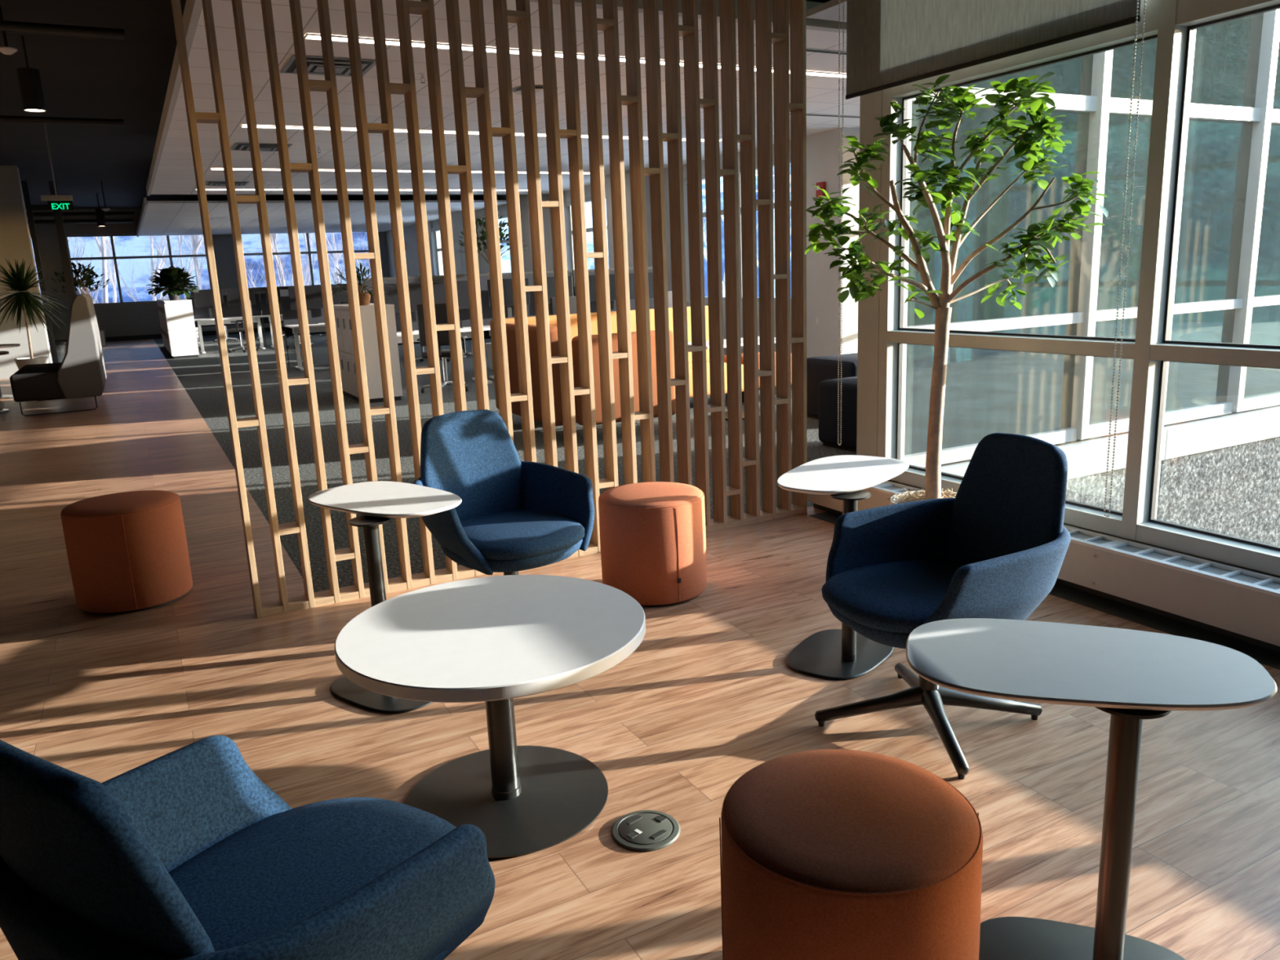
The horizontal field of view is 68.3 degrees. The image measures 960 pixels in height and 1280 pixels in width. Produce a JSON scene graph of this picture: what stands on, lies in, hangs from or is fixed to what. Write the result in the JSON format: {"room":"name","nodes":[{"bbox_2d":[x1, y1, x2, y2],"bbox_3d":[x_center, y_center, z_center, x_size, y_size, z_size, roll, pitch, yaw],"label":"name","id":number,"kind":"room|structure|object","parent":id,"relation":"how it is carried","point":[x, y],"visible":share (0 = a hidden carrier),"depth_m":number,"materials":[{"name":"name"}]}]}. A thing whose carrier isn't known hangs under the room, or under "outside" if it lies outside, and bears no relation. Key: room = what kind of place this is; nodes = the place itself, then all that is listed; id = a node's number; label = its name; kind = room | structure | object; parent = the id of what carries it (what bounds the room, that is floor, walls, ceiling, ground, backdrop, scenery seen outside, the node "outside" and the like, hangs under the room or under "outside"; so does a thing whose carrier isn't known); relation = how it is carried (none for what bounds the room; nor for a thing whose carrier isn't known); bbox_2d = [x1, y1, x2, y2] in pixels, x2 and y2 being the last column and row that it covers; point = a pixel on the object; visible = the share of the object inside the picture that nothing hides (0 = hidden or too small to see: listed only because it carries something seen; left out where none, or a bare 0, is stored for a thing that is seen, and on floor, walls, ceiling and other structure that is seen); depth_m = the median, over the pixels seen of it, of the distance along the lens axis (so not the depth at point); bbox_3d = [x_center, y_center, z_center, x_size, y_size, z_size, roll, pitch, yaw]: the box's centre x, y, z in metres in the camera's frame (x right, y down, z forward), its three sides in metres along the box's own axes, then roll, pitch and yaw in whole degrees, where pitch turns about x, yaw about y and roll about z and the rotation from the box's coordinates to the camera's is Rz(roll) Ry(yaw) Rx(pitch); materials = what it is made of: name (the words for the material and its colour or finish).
{"room":"office lounge","nodes":[
{"label":"office lounge","id":0,"kind":"room"},
{"bbox_2d":[0,165,52,378],"bbox_3d":[-14.112,-3.152,15.026,7.670,3.600,0.400,-9,14,-27],"label":"wall","id":1,"kind":"structure","parent":0,"point":[15,242],"depth_m":16.46,"materials":[{"name":"grey paint"}]},
{"bbox_2d":[21,181,75,363],"bbox_3d":[-10.688,-3.687,17.255,0.530,3.400,0.120,-9,14,-27],"label":"door","id":2,"kind":"structure","parent":1,"relation":"in","point":[30,207],"depth_m":17.12,"materials":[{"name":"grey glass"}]},
{"bbox_2d":[13,356,48,369],"bbox_3d":[-9.739,-1.741,15.155,0.480,0.440,0.480,-9,14,-27],"label":"pot","id":3,"kind":"object","parent":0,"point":[22,362],"depth_m":14.95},
{"bbox_2d":[25,208,389,340],"bbox_3d":[-15.528,-5.976,27.516,17.300,3.800,0.300,-9,14,-27],"label":"wall","id":4,"kind":"structure","parent":0,"point":[136,319],"depth_m":27.49,"materials":[{"name":"grey paint"}]},
{"bbox_2d":[65,233,210,306],"bbox_3d":[-14.660,-6.241,27.857,3.760,2.020,0.080,-9,14,-27],"label":"window","id":5,"kind":"structure","parent":4,"relation":"in","point":[128,260],"depth_m":27.73,"materials":[{"name":"glass"}]},
{"bbox_2d":[48,326,284,345],"bbox_3d":[-15.376,-4.157,27.772,17.300,0.130,0.030,-9,14,-27],"label":"baseboard","id":6,"kind":"structure","parent":4,"relation":"attached to","point":[266,329],"depth_m":28.08,"materials":[{"name":"black rubber"}]},
{"bbox_2d":[240,231,371,288],"bbox_3d":[-10.501,-6.889,30.003,4.010,2.020,0.080,-9,14,-27],"label":"window","id":7,"kind":"structure","parent":4,"relation":"in","point":[251,243],"depth_m":29.81,"materials":[{"name":"glass"}]},
{"bbox_2d":[138,200,506,235],"bbox_3d":[-8.705,-6.615,24.062,7.150,0.040,11.900,-9,14,-27],"label":"ceiling","id":8,"kind":"structure","parent":0,"point":[162,218],"depth_m":22.03,"materials":[{"name":"tile"}]},
{"bbox_2d":[0,0,831,208],"bbox_3d":[-5.521,-4.717,11.255,19.800,0.100,38.300,-9,14,-27],"label":"ceiling","id":9,"kind":"structure","parent":0,"point":[126,79],"depth_m":11.58,"materials":[{"name":"black paint"}]},
{"bbox_2d":[0,6,17,54],"bbox_3d":[-5.277,-3.726,7.825,0.150,0.365,0.150,-9,14,-27],"label":"pendant light","id":10,"kind":"object","parent":9,"relation":"attached to","point":[6,50],"visible":0.97,"depth_m":7.82,"materials":[{"name":"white metal"}]},
{"bbox_2d":[16,35,46,112],"bbox_3d":[-5.674,-3.770,8.756,0.180,0.650,0.180,-9,14,-27],"label":"pendant light","id":11,"kind":"object","parent":9,"relation":"in","point":[29,78],"visible":1,"depth_m":8.72,"materials":[{"name":"black"}]},
{"bbox_2d":[40,123,73,210],"bbox_3d":[-8.205,-4.373,13.153,0.380,1.180,0.100,-9,14,-27],"label":"exit sign","id":12,"kind":"object","parent":9,"relation":"hanging from","point":[55,202],"visible":0.96,"depth_m":13.23,"materials":[{"name":"grey paint"}]},
{"bbox_2d":[0,30,123,39],"bbox_3d":[-8.156,-3.289,6.337,8.300,0.040,0.040,-9,14,-27],"label":"ceiling pipe","id":13,"kind":"object","parent":9,"relation":"attached to","point":[10,31],"visible":0.35,"depth_m":8.01,"materials":[{"name":"metal"}]},
{"bbox_2d":[0,115,124,125],"bbox_3d":[-10.330,-4.054,10.318,8.300,0.080,0.080,-9,14,-27],"label":"ceiling pipe","id":14,"kind":"object","parent":9,"relation":"attached to","point":[3,118],"visible":1,"depth_m":11.86,"materials":[{"name":"metal"}]},
{"bbox_2d":[0,20,125,38],"bbox_3d":[-7.917,-3.124,5.922,8.300,0.070,0.070,-9,14,-27],"label":"ceiling pipe","id":15,"kind":"object","parent":9,"relation":"attached to","point":[4,24],"visible":1,"depth_m":7.58,"materials":[{"name":"metal"}]},
{"bbox_2d":[26,211,134,217],"bbox_3d":[-15.058,-6.277,22.332,5.500,0.100,0.100,-9,14,-27],"label":"ceiling pipe","id":16,"kind":"object","parent":9,"relation":"attached to","point":[120,213],"visible":0.52,"depth_m":23.04,"materials":[{"name":"metal"}]},
{"bbox_2d":[27,218,133,223],"bbox_3d":[-16.477,-6.814,24.919,5.500,0.100,0.100,-9,14,-27],"label":"ceiling pipe","id":17,"kind":"object","parent":9,"relation":"attached to","point":[107,220],"visible":0.52,"depth_m":25.57,"materials":[{"name":"metal"}]},
{"bbox_2d":[94,193,106,226],"bbox_3d":[-13.064,-6.528,22.794,0.180,0.770,0.180,-9,14,-27],"label":"pendant light","id":18,"kind":"object","parent":9,"relation":"in","point":[100,219],"visible":0.98,"depth_m":22.77,"materials":[{"name":"black"}]},
{"bbox_2d":[153,330,856,592],"bbox_3d":[-3.531,-2.459,18.523,10.115,0.120,27.800,-9,14,-27],"label":"floor","id":19,"kind":"structure","parent":0,"point":[201,376],"depth_m":8.68,"materials":[{"name":"carpet"}]},
{"bbox_2d":[156,298,199,359],"bbox_3d":[-10.783,-3.586,21.911,0.534,1.190,5.100,-9,14,-27],"label":"file cabinet","id":20,"kind":"object","parent":19,"relation":"on","point":[178,331],"visible":0.95,"depth_m":19.74,"materials":[{"name":"white laminate"}]},
{"bbox_2d":[146,265,199,300],"bbox_3d":[-9.912,-4.180,19.997,1.050,0.731,1.095,-9,14,-27],"label":"potted plant","id":21,"kind":"object","parent":20,"relation":"on","point":[170,278],"visible":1,"depth_m":19.80,"materials":[{"name":"green plant"}]},
{"bbox_2d":[188,293,265,346],"bbox_3d":[-9.546,-3.648,21.846,1.500,1.240,0.036,-9,14,-27],"label":"divider","id":22,"kind":"object","parent":19,"relation":"on","point":[199,313],"visible":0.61,"depth_m":21.78,"materials":[{"name":"fabric"}]},
{"bbox_2d":[194,315,266,353],"bbox_3d":[-9.338,-3.331,21.537,1.500,0.740,0.760,-9,14,-27],"label":"office desk","id":23,"kind":"object","parent":19,"relation":"on","point":[201,322],"visible":0.63,"depth_m":21.41,"materials":[{"name":"white laminate"}]},
{"bbox_2d":[193,288,224,319],"bbox_3d":[-9.756,-3.986,21.380,0.600,0.640,0.150,-8,14,-25],"label":"monitor","id":24,"kind":"object","parent":23,"relation":"on","point":[202,298],"visible":0.79,"depth_m":21.29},
{"bbox_2d":[196,317,257,325],"bbox_3d":[-9.432,-3.635,21.628,1.300,0.100,0.150,-9,14,-27],"label":"cable tray","id":25,"kind":"object","parent":23,"relation":"on","point":[255,319],"depth_m":21.52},
{"bbox_2d":[226,288,256,316],"bbox_3d":[-9.159,-4.080,21.688,0.600,0.640,0.150,-9,14,-29],"label":"monitor","id":26,"kind":"object","parent":23,"relation":"on","point":[233,295],"visible":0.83,"depth_m":21.58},
{"bbox_2d":[226,300,258,352],"bbox_3d":[-8.829,-3.402,20.887,0.605,1.120,0.595,-5,13,-10],"label":"office chair","id":27,"kind":"object","parent":19,"relation":"on","point":[237,329],"visible":0.7,"depth_m":20.86,"materials":[{"name":"grey fabric"}]},
{"bbox_2d":[259,293,283,346],"bbox_3d":[-8.209,-3.856,22.536,1.500,1.240,0.036,-9,14,-27],"label":"divider","id":28,"kind":"object","parent":19,"relation":"on","point":[264,306],"visible":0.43,"depth_m":22.17,"materials":[{"name":"fabric"}]},
{"bbox_2d":[279,288,325,368],"bbox_3d":[-5.477,-2.704,16.623,1.500,1.340,0.036,-9,14,-27],"label":"divider","id":29,"kind":"object","parent":19,"relation":"on","point":[290,317],"visible":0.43,"depth_m":16.30,"materials":[{"name":"fabric"}]},
{"bbox_2d":[284,323,325,370],"bbox_3d":[-5.267,-2.339,16.325,1.500,0.740,0.760,-9,14,-27],"label":"office desk","id":30,"kind":"object","parent":19,"relation":"on","point":[320,327],"visible":0.45,"depth_m":16.03,"materials":[{"name":"metal"}]},
{"bbox_2d":[288,285,323,324],"bbox_3d":[-5.684,-2.994,16.168,0.600,0.640,0.150,-8,14,-25],"label":"monitor","id":31,"kind":"object","parent":30,"relation":"on","point":[313,299],"visible":0.64,"depth_m":16.13,"materials":[{"name":"plastic"}]},
{"bbox_2d":[292,326,325,333],"bbox_3d":[-5.361,-2.642,16.415,1.300,0.100,0.150,-9,14,-27],"label":"cable tray","id":32,"kind":"object","parent":30,"relation":"on","point":[313,329],"depth_m":16.23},
{"bbox_2d":[330,284,364,304],"bbox_3d":[-5.087,-3.087,16.476,0.600,0.640,0.150,-9,14,-29],"label":"monitor","id":33,"kind":"object","parent":30,"relation":"on","point":[336,300],"visible":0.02,"depth_m":16.33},
{"bbox_2d":[333,303,402,403],"bbox_3d":[-3.467,-1.620,11.840,0.504,1.140,1.500,-9,14,-27],"label":"file cabinet","id":34,"kind":"object","parent":19,"relation":"on","point":[341,312],"visible":0.55,"depth_m":11.28,"materials":[{"name":"metal"}]},
{"bbox_2d":[331,262,391,305],"bbox_3d":[-3.375,-2.375,11.332,0.734,0.546,0.814,-2,13,4],"label":"potted fern","id":35,"kind":"object","parent":34,"relation":"on","point":[364,297],"visible":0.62,"depth_m":11.29,"materials":[{"name":"green plant"}]},
{"bbox_2d":[364,274,471,345],"bbox_3d":[-2.977,-2.068,13.026,1.500,1.460,0.036,-9,14,-27],"label":"divider","id":36,"kind":"object","parent":19,"relation":"on","point":[464,313],"visible":0.09,"depth_m":12.94,"materials":[{"name":"fabric"}]},
{"bbox_2d":[416,302,468,392],"bbox_3d":[-2.507,-1.681,11.980,0.595,1.120,0.605,-2,13,3],"label":"office chair","id":37,"kind":"object","parent":19,"relation":"on","point":[441,315],"visible":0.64,"depth_m":11.73,"materials":[{"name":"grey fabric"}]},
{"bbox_2d":[396,326,492,383],"bbox_3d":[-2.764,-1.645,12.741,1.500,0.740,0.760,-9,14,-27],"label":"office desk","id":38,"kind":"object","parent":19,"relation":"on","point":[466,331],"visible":0.07,"depth_m":12.67,"materials":[{"name":"white laminate"}]},
{"bbox_2d":[382,282,422,332],"bbox_3d":[-3.182,-2.300,12.584,0.600,0.640,0.150,-9,14,-27],"label":"monitor","id":39,"kind":"object","parent":38,"relation":"on","point":[415,288],"visible":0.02,"depth_m":12.54,"materials":[{"name":"plastic"}]},
{"bbox_2d":[396,331,471,342],"bbox_3d":[-2.858,-1.948,12.832,1.300,0.100,0.150,-9,14,-27],"label":"desk","id":40,"kind":"object","parent":38,"relation":"on","point":[468,334],"depth_m":12.68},
{"bbox_2d":[432,280,469,328],"bbox_3d":[-2.584,-2.393,12.892,0.600,0.640,0.150,-9,14,-29],"label":"monitor","id":41,"kind":"object","parent":38,"relation":"on","point":[438,287],"visible":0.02,"depth_m":12.87,"materials":[{"name":"plastic"}]},
{"bbox_2d":[483,325,493,378],"bbox_3d":[-1.426,-1.853,13.431,1.500,0.740,0.760,-9,14,-27],"label":"office desk","id":42,"kind":"object","parent":19,"relation":"on","point":[491,376],"visible":0.03,"depth_m":13.28,"materials":[{"name":"white laminate"}]},
{"bbox_2d":[487,277,529,317],"bbox_3d":[-1.844,-2.509,13.274,0.600,0.640,0.150,-8,14,-25],"label":"monitor","id":43,"kind":"object","parent":42,"relation":"on","point":[507,282],"visible":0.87,"depth_m":13.21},
{"bbox_2d":[533,275,573,303],"bbox_3d":[-1.246,-2.602,13.582,0.600,0.640,0.150,-9,14,-29],"label":"monitor","id":44,"kind":"object","parent":42,"relation":"on","point":[550,280],"visible":0.26,"depth_m":13.51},
{"bbox_2d":[454,211,527,368],"bbox_3d":[-2.287,-2.922,14.610,1.069,2.382,1.111,4,14,28],"label":"potted tree","id":45,"kind":"object","parent":19,"relation":"on","point":[488,345],"visible":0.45,"depth_m":14.39,"materials":[{"name":"green plant"}]},
{"bbox_2d":[479,270,573,338],"bbox_3d":[-1.639,-2.277,13.716,1.500,1.460,0.036,-9,14,-27],"label":"divider","id":46,"kind":"object","parent":19,"relation":"on","point":[486,311],"visible":0.23,"depth_m":13.43,"materials":[{"name":"fabric"}]},
{"bbox_2d":[549,296,577,315],"bbox_3d":[-1.035,-1.902,12.701,0.595,1.120,0.605,-8,14,-25],"label":"office chair","id":47,"kind":"object","parent":19,"relation":"on","point":[572,300],"visible":0.02,"depth_m":12.41,"materials":[{"name":"grey fabric"}]},
{"bbox_2d":[572,266,653,312],"bbox_3d":[-0.301,-2.486,14.407,1.500,1.460,0.036,-9,14,-27],"label":"divider","id":48,"kind":"object","parent":19,"relation":"on","point":[611,271],"visible":0.21,"depth_m":14.28,"materials":[{"name":"fabric"}]},
{"bbox_2d":[489,306,743,426],"bbox_3d":[0.017,-1.082,9.052,2.450,1.020,1.600,-9,14,-27],"label":"partition","id":49,"kind":"object","parent":19,"relation":"on","point":[509,322],"visible":0.22,"depth_m":8.23,"materials":[{"name":"orange fabric"}]},
{"bbox_2d":[724,351,791,403],"bbox_3d":[1.313,-1.117,10.217,0.700,0.480,0.600,-9,14,-27],"label":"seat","id":50,"kind":"object","parent":19,"relation":"on","point":[725,356],"visible":0.02,"depth_m":9.96,"materials":[{"name":"orange fabric"}]},
{"bbox_2d":[806,352,857,418],"bbox_3d":[2.004,-0.858,8.737,0.720,0.560,0.720,-9,14,-27],"label":"armchair","id":51,"kind":"object","parent":19,"relation":"on","point":[819,369],"visible":0.19,"depth_m":8.65,"materials":[{"name":"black fabric"}]},
{"bbox_2d":[818,376,857,452],"bbox_3d":[1.773,-0.523,7.370,0.560,0.520,0.560,-9,14,-27],"label":"armchair","id":52,"kind":"object","parent":19,"relation":"on","point":[828,388],"visible":0.27,"depth_m":7.26,"materials":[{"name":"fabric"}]},
{"bbox_3d":[-0.088,-2.062,14.122,1.500,0.740,0.760,-9,14,-27],"label":"office desk","id":53,"kind":"object","parent":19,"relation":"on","visible":0},
{"bbox_2d":[588,274,615,301],"bbox_3d":[-0.506,-2.717,13.965,0.600,0.640,0.150,-8,14,-25],"label":"monitor","id":54,"kind":"object","parent":53,"relation":"on","point":[592,286],"visible":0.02,"depth_m":13.85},
{"bbox_2d":[628,272,653,299],"bbox_3d":[0.091,-2.810,14.273,0.600,0.640,0.150,-9,14,-29],"label":"monitor","id":55,"kind":"object","parent":53,"relation":"on","point":[631,276],"visible":0.27,"depth_m":14.12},
{"bbox_2d":[150,0,860,194],"bbox_3d":[-0.350,-4.239,11.836,10.100,0.040,14.150,-9,14,-27],"label":"ceiling","id":56,"kind":"structure","parent":0,"point":[175,174],"depth_m":8.50,"materials":[{"name":"tile"}]},
{"bbox_2d":[204,181,248,186],"bbox_3d":[-6.366,-4.554,14.528,0.600,0.029,0.600,-9,14,-27],"label":"ceiling vent","id":57,"kind":"object","parent":56,"relation":"in","point":[207,183],"visible":0.83,"depth_m":14.44,"materials":[{"name":"metal"}]},
{"bbox_2d":[231,142,292,151],"bbox_3d":[-4.357,-3.820,10.856,0.600,0.029,0.600,-9,14,-27],"label":"ceiling vent","id":58,"kind":"object","parent":56,"relation":"in","point":[237,146],"visible":0.73,"depth_m":10.80,"materials":[{"name":"metal"}]},
{"bbox_2d":[280,54,376,76],"bbox_3d":[-2.292,-3.037,6.957,0.600,0.029,0.600,-9,14,-27],"label":"ceiling vent","id":59,"kind":"object","parent":56,"relation":"in","point":[314,64],"visible":0.56,"depth_m":6.90,"materials":[{"name":"metal"}]},
{"bbox_2d":[209,168,590,173],"bbox_3d":[-3.270,-4.559,13.941,5.660,0.009,0.124,-9,14,-27],"label":"recessed light","id":60,"kind":"object","parent":56,"relation":"in","point":[233,169],"visible":0.51,"depth_m":13.55,"materials":[{"name":"beige"}]},
{"bbox_2d":[240,124,722,142],"bbox_3d":[-1.468,-3.901,10.649,5.660,0.009,0.124,-9,14,-27],"label":"recessed light","id":61,"kind":"object","parent":56,"relation":"in","point":[242,126],"visible":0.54,"depth_m":10.09,"materials":[{"name":"beige"}]},
{"bbox_2d":[511,84,557,96],"bbox_3d":[-0.910,-3.354,8.148,0.400,0.040,0.400,-9,14,-27],"label":"ceiling vent","id":62,"kind":"object","parent":56,"relation":"in","point":[539,91],"visible":0.41,"depth_m":8.08,"materials":[{"name":"metal"}]},
{"bbox_2d":[303,33,846,78],"bbox_3d":[0.074,-3.200,7.212,5.060,0.009,0.124,-9,14,-27],"label":"recessed light","id":63,"kind":"object","parent":56,"relation":"in","point":[308,36],"visible":0.34,"depth_m":6.61,"materials":[{"name":"beige"}]},
{"bbox_2d":[385,127,859,358],"bbox_3d":[-2.961,-5.100,21.259,0.800,3.800,22.700,-9,14,-27],"label":"wall","id":64,"kind":"structure","parent":0,"point":[822,148],"depth_m":12.26,"materials":[{"name":"paint"}]},
{"bbox_2d":[431,226,444,275],"bbox_3d":[-5.111,-5.902,25.535,0.180,1.880,2.600,-9,14,-27],"label":"window","id":65,"kind":"structure","parent":64,"relation":"in","point":[437,230],"depth_m":26.48,"materials":[{"name":"glass"}]},
{"bbox_2d":[136,0,846,236],"bbox_3d":[-5.156,-5.379,17.734,7.390,0.150,26.620,-9,14,-27],"label":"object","id":66,"kind":"structure","parent":64,"relation":"attached to","point":[192,11],"depth_m":6.33,"materials":[{"name":"paint"}]},
{"bbox_2d":[497,213,511,272],"bbox_3d":[-2.936,-5.107,21.561,0.180,1.880,2.600,-9,14,-27],"label":"window","id":67,"kind":"structure","parent":64,"relation":"in","point":[505,260],"depth_m":21.96,"materials":[{"name":"glass"}]},
{"bbox_2d":[564,193,608,294],"bbox_3d":[-0.761,-4.312,17.586,0.180,1.880,2.600,-9,14,-27],"label":"window","id":68,"kind":"structure","parent":64,"relation":"in","point":[588,206],"depth_m":18.01,"materials":[{"name":"glass"}]},
{"bbox_2d":[683,155,791,303],"bbox_3d":[1.426,-3.513,13.589,0.180,1.880,2.850,-9,14,-27],"label":"window","id":69,"kind":"structure","parent":64,"relation":"in","point":[685,180],"depth_m":13.78,"materials":[{"name":"glass"}]},
{"bbox_2d":[0,338,1279,959],"bbox_3d":[-8.481,-0.429,10.319,12.560,0.120,38.000,-9,14,-27],"label":"floor","id":70,"kind":"structure","parent":0,"point":[709,695],"depth_m":3.04,"materials":[{"name":"brown wood"}]},
{"bbox_2d":[0,257,71,369],"bbox_3d":[-9.719,-2.508,15.003,1.460,2.001,1.386,3,13,21],"label":"dracaena","id":71,"kind":"object","parent":70,"relation":"on","point":[27,301],"visible":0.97,"depth_m":14.81,"materials":[{"name":"green plant"}]},
{"bbox_2d":[9,293,106,416],"bbox_3d":[-7.525,-1.668,12.186,0.960,1.406,1.950,-9,14,-27],"label":"lounge chair","id":72,"kind":"object","parent":70,"relation":"on","point":[82,373],"visible":1,"depth_m":11.46,"materials":[{"name":"grey fabric"}]},
{"bbox_2d":[50,262,110,295],"bbox_3d":[-14.296,-4.481,24.255,1.389,2.202,1.442,-9,14,-27],"label":"potted tree","id":73,"kind":"object","parent":70,"relation":"on","point":[88,282],"visible":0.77,"depth_m":24.06,"materials":[{"name":"green plant"}]},
{"bbox_2d":[60,489,192,614],"bbox_3d":[-2.397,0.322,4.424,0.494,0.485,0.497,-9,14,-27],"label":"pouf","id":74,"kind":"object","parent":70,"relation":"on","point":[127,552],"visible":1,"depth_m":4.24,"materials":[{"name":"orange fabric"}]},
{"bbox_2d":[0,735,495,959],"bbox_3d":[-0.578,0.695,1.511,0.678,0.874,0.683,5,15,31],"label":"lounge chair","id":75,"kind":"object","parent":70,"relation":"on","point":[184,853],"visible":1,"depth_m":1.36,"materials":[{"name":"blue fabric"}]},
{"bbox_2d":[168,797,456,951],"bbox_3d":[-0.547,0.686,1.559,0.518,0.069,0.540,5,15,31],"label":"seat cushion","id":76,"kind":"object","parent":75,"relation":"on","point":[267,865],"depth_m":1.61,"materials":[{"name":"blue fabric"}]},
{"bbox_2d":[306,480,462,713],"bbox_3d":[-0.935,0.393,3.445,0.698,0.647,0.520,8,16,38],"label":"side table","id":77,"kind":"object","parent":70,"relation":"on","point":[378,501],"visible":0.73,"depth_m":3.29,"materials":[{"name":"white laminate"}]},
{"bbox_2d":[171,0,807,617],"bbox_3d":[-0.452,-1.425,4.462,3.012,3.720,0.110,-9,14,-27],"label":"screen","id":78,"kind":"object","parent":70,"relation":"on","point":[780,37],"visible":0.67,"depth_m":4.57,"materials":[{"name":"brown wood"}]},
{"bbox_2d":[334,574,645,858],"bbox_3d":[-0.380,0.631,2.568,0.810,0.516,0.810,-9,14,-27],"label":"coffee table","id":79,"kind":"object","parent":70,"relation":"on","point":[495,641],"visible":0.95,"depth_m":2.51,"materials":[{"name":"white laminate"}]},
{"bbox_2d":[412,409,594,575],"bbox_3d":[-0.525,0.196,3.745,0.688,0.875,0.689,-12,16,-37],"label":"lounge chair","id":80,"kind":"object","parent":70,"relation":"on","point":[513,515],"visible":0.8,"depth_m":3.82,"materials":[{"name":"blue fabric"}]},
{"bbox_2d":[460,510,584,559],"bbox_3d":[-0.491,0.207,3.704,0.518,0.069,0.540,-12,16,-37],"label":"seat cushion","id":81,"kind":"object","parent":80,"relation":"on","point":[492,535],"depth_m":3.59,"materials":[{"name":"blue fabric"}]},
{"bbox_2d":[611,809,680,851],"bbox_3d":[0.015,0.905,2.446,0.180,0.012,0.180,-14,17,-41],"label":"floor outlet","id":82,"kind":"object","parent":70,"relation":"on","point":[646,830],"visible":1,"depth_m":2.43,"materials":[{"name":"plastic"}]},
{"bbox_2d":[598,481,706,607],"bbox_3d":[0.060,0.272,4.227,0.474,0.470,0.484,-8,14,-25],"label":"pouf","id":83,"kind":"object","parent":70,"relation":"on","point":[653,535],"visible":0.95,"depth_m":4.04,"materials":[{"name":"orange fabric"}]},
{"bbox_2d":[776,455,908,679],"bbox_3d":[0.766,0.296,3.568,0.440,0.647,0.734,7,15,35],"label":"side table","id":84,"kind":"object","parent":70,"relation":"on","point":[844,653],"visible":0.93,"depth_m":3.45,"materials":[{"name":"white laminate"}]},
{"bbox_2d":[719,749,982,959],"bbox_3d":[0.389,0.809,1.769,0.471,0.462,0.468,-2,13,2],"label":"pouf","id":85,"kind":"object","parent":70,"relation":"on","point":[825,854],"visible":1,"depth_m":1.60,"materials":[{"name":"orange fabric"}]},
{"bbox_2d":[814,432,1071,779],"bbox_3d":[0.892,0.333,2.868,0.676,0.875,0.662,-7,13,-18],"label":"lounge chair","id":86,"kind":"object","parent":70,"relation":"on","point":[997,548],"visible":0.94,"depth_m":2.88,"materials":[{"name":"blue fabric"}]},
{"bbox_2d":[822,560,962,633],"bbox_3d":[0.834,0.342,2.849,0.540,0.069,0.518,-7,13,-18],"label":"seat cushion","id":87,"kind":"object","parent":86,"relation":"on","point":[869,596],"depth_m":2.80,"materials":[{"name":"blue fabric"}]},
{"bbox_2d":[804,71,1108,505],"bbox_3d":[1.360,-0.608,4.132,1.222,2.124,0.691,-2,13,0],"label":"ficus tree","id":88,"kind":"object","parent":70,"relation":"on","point":[960,100],"visible":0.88,"depth_m":3.96,"materials":[{"name":"green plant"}]},
{"bbox_2d":[906,617,1277,959],"bbox_3d":[0.856,0.669,1.875,0.646,0.647,0.450,2,13,17],"label":"side table","id":89,"kind":"object","parent":70,"relation":"on","point":[1132,676],"visible":0.95,"depth_m":1.79,"materials":[{"name":"white laminate"}]},
{"bbox_2d":[856,87,911,461],"bbox_3d":[1.292,-1.655,4.988,0.140,3.800,0.240,-9,14,-27],"label":"column","id":90,"kind":"structure","parent":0,"point":[877,314],"depth_m":5.08,"materials":[{"name":"paint"}]},
{"bbox_2d":[808,511,1279,669],"bbox_3d":[3.449,1.076,1.061,0.140,0.004,10.200,-9,14,-27],"label":"trim","id":91,"kind":"structure","parent":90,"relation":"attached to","point":[1264,655],"depth_m":3.68,"materials":[{"name":"black rubber"}]},
{"bbox_2d":[813,480,1279,652],"bbox_3d":[3.578,0.924,1.182,0.240,0.238,10.340,-9,14,-27],"label":"wall","id":92,"kind":"structure","parent":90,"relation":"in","point":[1193,622],"depth_m":3.75,"materials":[{"name":"white paint"}]},
{"bbox_2d":[807,480,1279,646],"bbox_3d":[3.467,0.904,1.175,0.170,0.188,10.240,-9,14,-27],"label":"baseboard heater","id":93,"kind":"object","parent":92,"relation":"attached to","point":[1233,601],"visible":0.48,"depth_m":3.65,"materials":[{"name":"metal"}]},
{"bbox_2d":[868,480,1279,597],"bbox_3d":[3.465,0.819,1.157,0.166,0.013,10.240,-9,14,-27],"label":"grille","id":94,"kind":"object","parent":93,"relation":"attached to","point":[1118,548],"depth_m":3.68,"materials":[{"name":"metal"}]},
{"bbox_2d":[882,485,1279,589],"bbox_3d":[3.469,0.830,1.161,0.115,0.009,10.240,-9,14,-27],"label":"grille","id":95,"kind":"object","parent":93,"relation":"attached to","point":[1235,574],"depth_m":3.71,"materials":[{"name":"metal"}]},
{"bbox_2d":[887,0,1279,576],"bbox_3d":[3.680,-0.559,0.679,0.130,2.860,9.843,-9,14,-27],"label":"window","id":96,"kind":"structure","parent":92,"relation":"attached to","point":[1174,24],"depth_m":3.75,"materials":[{"name":"paint"}]},
{"bbox_2d":[837,0,1146,517],"bbox_3d":[1.497,-1.538,4.340,0.060,3.164,1.743,-9,14,-27],"label":"roller blind","id":97,"kind":"object","parent":96,"relation":"attached to","point":[891,43],"visible":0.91,"depth_m":4.30,"materials":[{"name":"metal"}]},
{"bbox_2d":[904,8,1279,467],"bbox_3d":[4.281,-2.244,6.552,6.685,3.570,0.150,-9,14,-27],"label":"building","id":98,"kind":"structure","parent":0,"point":[1227,290],"depth_m":5.99,"materials":[{"name":"clear glass"}]},
{"bbox_2d":[924,404,1279,546],"bbox_3d":[4.572,1.307,7.399,6.972,3.712,0.150,-9,14,-27],"label":"gravel ground","id":99,"kind":"structure","parent":0,"point":[1234,491],"depth_m":6.79,"materials":[{"name":"gravel"}]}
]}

